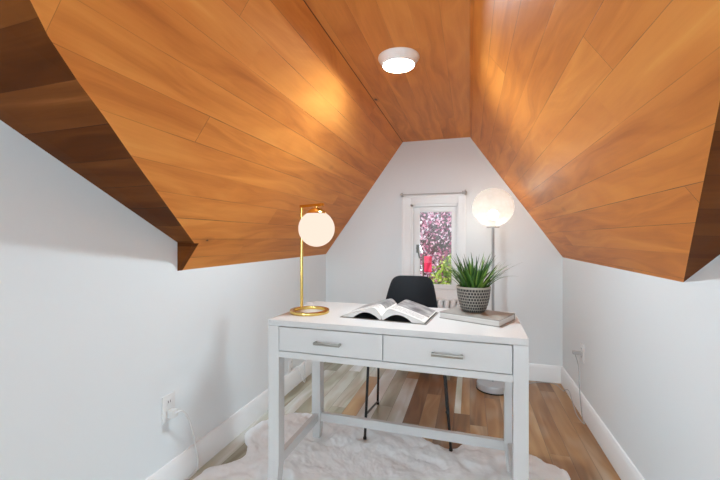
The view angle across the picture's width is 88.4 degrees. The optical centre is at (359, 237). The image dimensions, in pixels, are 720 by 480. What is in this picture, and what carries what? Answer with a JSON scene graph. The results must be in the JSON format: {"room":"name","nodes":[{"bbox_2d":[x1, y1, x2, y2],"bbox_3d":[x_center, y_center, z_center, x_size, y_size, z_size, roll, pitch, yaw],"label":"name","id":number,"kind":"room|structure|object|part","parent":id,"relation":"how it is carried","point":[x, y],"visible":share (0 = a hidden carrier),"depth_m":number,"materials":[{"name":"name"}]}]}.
{"room":"home office","nodes":[
{"label":"home office","id":0,"kind":"room"},
{"bbox_2d":[0,120,325,479],"bbox_3d":[-1.128,0.000,0.845,0.100,2.234,5.376,0,0,17],"label":"wall","id":1,"kind":"structure","parent":0,"point":[99,321],"depth_m":1.35,"materials":[{"name":"white paint"}]},
{"bbox_2d":[162,391,174,423],"bbox_3d":[-0.839,0.744,1.624,0.008,0.115,0.070,0,0,17],"label":"wall outlet","id":2,"kind":"object","parent":1,"relation":"attached to","point":[168,401],"visible":0.85,"depth_m":1.61,"materials":[{"name":"white plastic"}]},
{"bbox_2d":[166,397,171,406],"bbox_3d":[-0.838,0.718,1.623,0.004,0.030,0.034,0,0,17],"label":"socket","id":3,"kind":"object","parent":2,"relation":"attached to","point":[168,399],"depth_m":1.62,"materials":[{"name":"white plastic"}]},
{"bbox_2d":[167,408,198,479],"bbox_3d":[-0.791,0.933,1.687,0.048,0.365,0.176,0,0,17],"label":"power cord","id":4,"kind":"object","parent":1,"relation":"hanging from","point":[172,413],"visible":1,"depth_m":1.65,"materials":[{"name":"white plastic"}]},
{"bbox_3d":[-0.783,0.937,1.692,0.036,0.357,0.161,0,0,17],"label":"cord","id":5,"kind":"part","parent":4,"relation":"part of","materials":[{"name":"white plastic"}]},
{"bbox_2d":[177,242,198,270],"bbox_3d":[-0.780,0.085,1.679,0.091,0.130,0.030,0,0,17],"label":"trim","id":6,"kind":"structure","parent":1,"relation":"attached to","point":[184,250],"depth_m":1.67,"materials":[{"name":"brown wood"}]},
{"bbox_2d":[145,360,311,479],"bbox_3d":[-1.072,1.052,0.828,0.016,0.130,5.376,0,0,17],"label":"baseboard","id":7,"kind":"structure","parent":1,"relation":"attached to","point":[183,465],"depth_m":1.96,"materials":[{"name":"white paint"}]},
{"bbox_2d":[289,359,292,371],"bbox_3d":[-0.510,0.942,2.731,0.008,0.082,0.060,0,0,17],"label":"wall outlet","id":8,"kind":"object","parent":1,"relation":"attached to","point":[291,360],"visible":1,"depth_m":2.73,"materials":[{"name":"white plastic"}]},
{"bbox_2d":[0,0,402,269],"bbox_3d":[-0.553,-0.511,1.430,0.764,1.318,3.926,0,0,17],"label":"ceiling","id":9,"kind":"structure","parent":0,"point":[240,115],"depth_m":1.27,"materials":[{"name":"brown wood"}]},
{"bbox_2d":[304,0,469,141],"bbox_3d":[0.144,-0.860,1.463,0.557,0.060,3.466,0,0,17],"label":"ceiling","id":10,"kind":"structure","parent":0,"point":[430,100],"depth_m":1.67,"materials":[{"name":"brown wood"}]},
{"bbox_2d":[303,0,402,141],"bbox_3d":[-0.074,-0.832,1.707,0.005,0.005,3.121,0,0,17],"label":"trim","id":11,"kind":"structure","parent":10,"relation":"attached to","point":[303,0],"depth_m":1.70,"materials":[{"name":"brown wood"}]},
{"bbox_2d":[378,47,419,72],"bbox_3d":[0.177,-0.811,1.701,0.190,0.039,0.190,0,0,17],"label":"recessed light","id":12,"kind":"object","parent":10,"relation":"in","point":[396,59],"visible":1,"depth_m":1.66,"materials":[{"name":"white plastic"}]},
{"bbox_2d":[188,362,620,479],"bbox_3d":[-0.142,1.157,0.551,2.076,0.080,5.496,0,0,17],"label":"floor","id":13,"kind":"structure","parent":0,"point":[557,436],"depth_m":2.40,"materials":[{"name":"brown wood"}]},
{"bbox_2d":[193,413,570,479],"bbox_3d":[0.063,1.093,1.614,1.701,0.046,1.161,0,0,17],"label":"rug","id":14,"kind":"object","parent":13,"relation":"on","point":[341,452],"visible":0.82,"depth_m":1.81,"materials":[{"name":"white fur"}]},
{"bbox_2d":[268,301,528,479],"bbox_3d":[0.168,0.733,1.690,1.047,0.752,0.524,0,0,18],"label":"writing desk","id":15,"kind":"object","parent":14,"relation":"on","point":[441,346],"visible":0.88,"depth_m":1.52,"materials":[{"name":"white paint"}]},
{"bbox_3d":[-0.370,0.746,1.639,0.051,0.726,0.051,0,0,18],"label":"leg","id":16,"kind":"part","parent":15,"relation":"part of","materials":[{"name":"white paint"}]},
{"bbox_2d":[290,203,334,382],"bbox_3d":[-0.380,0.410,2.207,0.212,1.149,1.108,0,0,-19],"label":"table lamp","id":17,"kind":"object","parent":15,"relation":"on","point":[316,228],"visible":0.98,"depth_m":1.72,"materials":[{"name":"gold metal"}]},
{"bbox_3d":[-0.366,0.666,2.306,0.083,0.636,0.931,0,0,-13],"label":"cord","id":18,"kind":"part","parent":17,"relation":"part of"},
{"bbox_3d":[-0.235,-0.157,1.797,0.164,0.014,0.015,0,0,42],"label":"arm","id":19,"kind":"part","parent":17,"relation":"part of","materials":[{"name":"gold metal"}]},
{"bbox_3d":[-0.208,-0.045,1.772,0.173,0.173,0.173,0,0,17],"label":"lamp shade","id":20,"kind":"part","parent":17,"relation":"part of","materials":[{"name":"white glass"}]},
{"bbox_3d":[-0.235,0.746,2.065,0.051,0.726,0.051,0,0,18],"label":"leg","id":21,"kind":"part","parent":15,"relation":"part of","materials":[{"name":"white paint"}]},
{"bbox_3d":[-0.136,0.438,1.525,0.116,0.011,0.026,0,0,18],"label":"handle","id":22,"kind":"part","parent":15,"relation":"part of","materials":[{"name":"silver metal"}]},
{"bbox_3d":[-0.128,0.436,1.545,0.461,0.102,0.018,0,0,18],"label":"drawer","id":23,"kind":"part","parent":15,"relation":"part of","materials":[{"name":"white paint"}]},
{"bbox_2d":[340,299,438,324],"bbox_3d":[0.142,0.330,1.714,0.392,0.054,0.270,0,0,22],"label":"open book","id":24,"kind":"object","parent":15,"relation":"on","point":[406,311],"visible":1,"depth_m":1.64,"materials":[{"name":"white paper"}]},
{"bbox_3d":[0.324,0.438,1.379,0.116,0.011,0.026,0,0,18],"label":"handle","id":25,"kind":"part","parent":15,"relation":"part of","materials":[{"name":"silver metal"}]},
{"bbox_3d":[0.321,0.436,1.403,0.475,0.102,0.018,0,0,18],"label":"drawer","id":26,"kind":"part","parent":15,"relation":"part of","materials":[{"name":"white paint"}]},
{"bbox_2d":[439,306,514,326],"bbox_3d":[0.515,0.343,1.631,0.269,0.028,0.182,0,0,41],"label":"closed book","id":27,"kind":"object","parent":15,"relation":"on","point":[488,317],"visible":0.97,"depth_m":1.58,"materials":[{"name":"grey paper"}]},
{"bbox_2d":[443,252,519,312],"bbox_3d":[0.531,0.192,1.658,0.348,0.273,0.299,0,0,17],"label":"potted plant","id":28,"kind":"object","parent":27,"relation":"on","point":[473,293],"visible":1,"depth_m":1.62,"materials":[{"name":"green plant"}]},
{"bbox_3d":[0.511,0.276,1.669,0.148,0.104,0.148,0,0,17],"label":"pot","id":29,"kind":"part","parent":28,"relation":"part of","materials":[{"name":"grey ceramic"}]},
{"bbox_3d":[0.715,0.746,1.765,0.051,0.726,0.051,0,0,18],"label":"leg","id":30,"kind":"part","parent":15,"relation":"part of","materials":[{"name":"white paint"}]},
{"bbox_3d":[0.580,0.746,1.339,0.051,0.726,0.051,0,0,18],"label":"leg","id":31,"kind":"part","parent":15,"relation":"part of","materials":[{"name":"white paint"}]},
{"bbox_2d":[363,275,452,451],"bbox_3d":[0.308,0.686,2.246,0.515,0.858,0.568,0,0,17],"label":"shell chair","id":32,"kind":"object","parent":13,"relation":"on","point":[418,289],"visible":0.35,"depth_m":2.47,"materials":[{"name":"black plastic"}]},
{"bbox_3d":[0.036,0.895,2.057,0.019,0.429,0.053,0,0,32],"label":"leg","id":33,"kind":"part","parent":32,"relation":"part of","materials":[{"name":"black metal"}]},
{"bbox_3d":[0.120,0.899,2.456,0.020,0.431,0.076,0,0,-3],"label":"leg","id":34,"kind":"part","parent":32,"relation":"part of","materials":[{"name":"metal"}]},
{"bbox_3d":[0.463,0.895,1.950,0.019,0.429,0.066,0,0,-28],"label":"leg","id":35,"kind":"part","parent":32,"relation":"part of","materials":[{"name":"black metal"}]},
{"bbox_2d":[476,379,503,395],"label":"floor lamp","id":36,"kind":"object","parent":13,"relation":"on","point":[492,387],"depth_m":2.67,"materials":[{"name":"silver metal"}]},
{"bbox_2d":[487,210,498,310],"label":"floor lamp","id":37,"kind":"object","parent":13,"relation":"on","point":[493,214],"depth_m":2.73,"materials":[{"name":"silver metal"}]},
{"bbox_3d":[0.984,-0.172,2.738,0.072,0.072,0.072,0,0,17],"label":"bulb","id":38,"kind":"part","parent":37,"relation":"part of","materials":[{"name":"white glass"}]},
{"bbox_2d":[529,350,584,423],"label":"power cord","id":39,"kind":"object","parent":13,"relation":"on","point":[575,353],"depth_m":2.34,"materials":[{"name":"white plastic"}]},
{"bbox_3d":[1.391,0.926,2.556,0.392,0.381,0.589,0,0,-25],"label":"cord","id":40,"kind":"part","parent":39,"relation":"part of","materials":[{"name":"white plastic"}]},
{"bbox_2d":[326,137,562,365],"bbox_3d":[0.647,0.143,3.205,1.956,1.947,0.160,0,0,17],"label":"wall","id":41,"kind":"structure","parent":0,"point":[362,263],"depth_m":3.05,"materials":[{"name":"white paint"}]},
{"bbox_2d":[400,190,466,195],"bbox_3d":[0.611,-0.377,3.099,0.554,0.037,0.063,0,0,17],"label":"curtain rod","id":42,"kind":"object","parent":41,"relation":"attached to","point":[464,191],"visible":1,"depth_m":3.07,"materials":[{"name":"metal"}]},
{"bbox_3d":[0.596,-0.369,3.087,0.533,0.008,0.008,0,0,17],"label":"rod","id":43,"kind":"part","parent":42,"relation":"part of","materials":[{"name":"metal"}]},
{"bbox_2d":[402,194,465,301],"bbox_3d":[0.629,0.080,3.155,0.547,0.885,0.145,0,0,17],"label":"window","id":44,"kind":"structure","parent":41,"relation":"in","point":[412,205],"depth_m":3.12,"materials":[{"name":"white paint"}]},
{"bbox_3d":[0.496,0.115,3.152,0.037,0.116,0.041,0,0,17],"label":"handle","id":45,"kind":"part","parent":44,"relation":"part of","materials":[{"name":"grey metal"}]},
{"bbox_3d":[0.639,0.082,3.152,0.350,0.692,0.045,0,0,17],"label":"sash","id":46,"kind":"part","parent":44,"relation":"part of","materials":[{"name":"white paint"}]},
{"bbox_3d":[0.616,0.511,3.112,0.547,0.023,0.055,0,0,17],"label":"sill","id":47,"kind":"part","parent":44,"relation":"part of","materials":[{"name":"white paint"}]},
{"bbox_2d":[438,300,459,308],"bbox_3d":[0.588,0.784,3.048,0.489,0.565,0.174,0,0,17],"label":"radiator","id":48,"kind":"object","parent":41,"relation":"attached to","point":[447,304],"visible":0.16,"depth_m":2.95,"materials":[{"name":"white metal"}]},
{"bbox_2d":[529,363,561,383],"bbox_3d":[0.622,1.052,3.121,1.956,0.130,0.016,0,0,17],"label":"baseboard","id":49,"kind":"structure","parent":41,"relation":"attached to","point":[537,372],"depth_m":2.87,"materials":[{"name":"white paint"}]},
{"bbox_2d":[470,0,719,281],"bbox_3d":[0.697,-0.491,1.058,0.734,1.278,3.926,0,0,17],"label":"ceiling","id":50,"kind":"structure","parent":0,"point":[598,116],"depth_m":1.06,"materials":[{"name":"brown wood"}]},
{"bbox_2d":[563,255,719,479],"bbox_3d":[0.824,0.031,0.264,0.060,2.172,5.376,0,0,17],"label":"wall","id":51,"kind":"structure","parent":0,"point":[650,370],"depth_m":1.46,"materials":[{"name":"white paint"}]},
{"bbox_2d":[580,342,583,363],"bbox_3d":[1.407,0.728,2.345,0.008,0.115,0.070,0,0,17],"label":"wall outlet","id":52,"kind":"object","parent":51,"relation":"attached to","point":[581,344],"visible":0.91,"depth_m":2.33,"materials":[{"name":"white plastic"}]},
{"bbox_2d":[561,366,644,479],"bbox_3d":[0.788,1.052,0.275,0.016,0.130,5.376,0,0,17],"label":"baseboard","id":53,"kind":"structure","parent":51,"relation":"attached to","point":[622,464],"depth_m":1.95,"materials":[{"name":"white paint"}]},
{"label":"outside","id":54,"kind":"structure","parent":0,"visible":0},
{"bbox_3d":[2.903,4.167,9.766,18.000,0.100,11.624,0,0,17],"label":"ground","id":55,"kind":"structure","parent":54,"visible":0},
{"bbox_2d":[422,254,431,275],"bbox_3d":[0.970,2.177,5.350,0.135,3.880,0.038,0,0,17],"label":"banner","id":56,"kind":"object","parent":55,"relation":"on","point":[426,260],"visible":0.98,"depth_m":5.35,"materials":[{"name":"red fabric"}]},
{"bbox_2d":[420,212,450,283],"bbox_3d":[1.575,0.937,6.580,3.998,6.384,2.854,0,0,14],"label":"tree","id":57,"kind":"object","parent":55,"relation":"on","point":[437,240],"visible":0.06,"depth_m":5.95,"materials":[{"name":"pink plant"}]},
{"bbox_2d":[429,254,450,284],"bbox_3d":[1.295,2.151,4.818,0.985,3.943,0.882,0,0,17],"label":"bush","id":58,"kind":"object","parent":55,"relation":"on","point":[439,277],"visible":0.03,"depth_m":4.83,"materials":[{"name":"green plant"}]}
]}

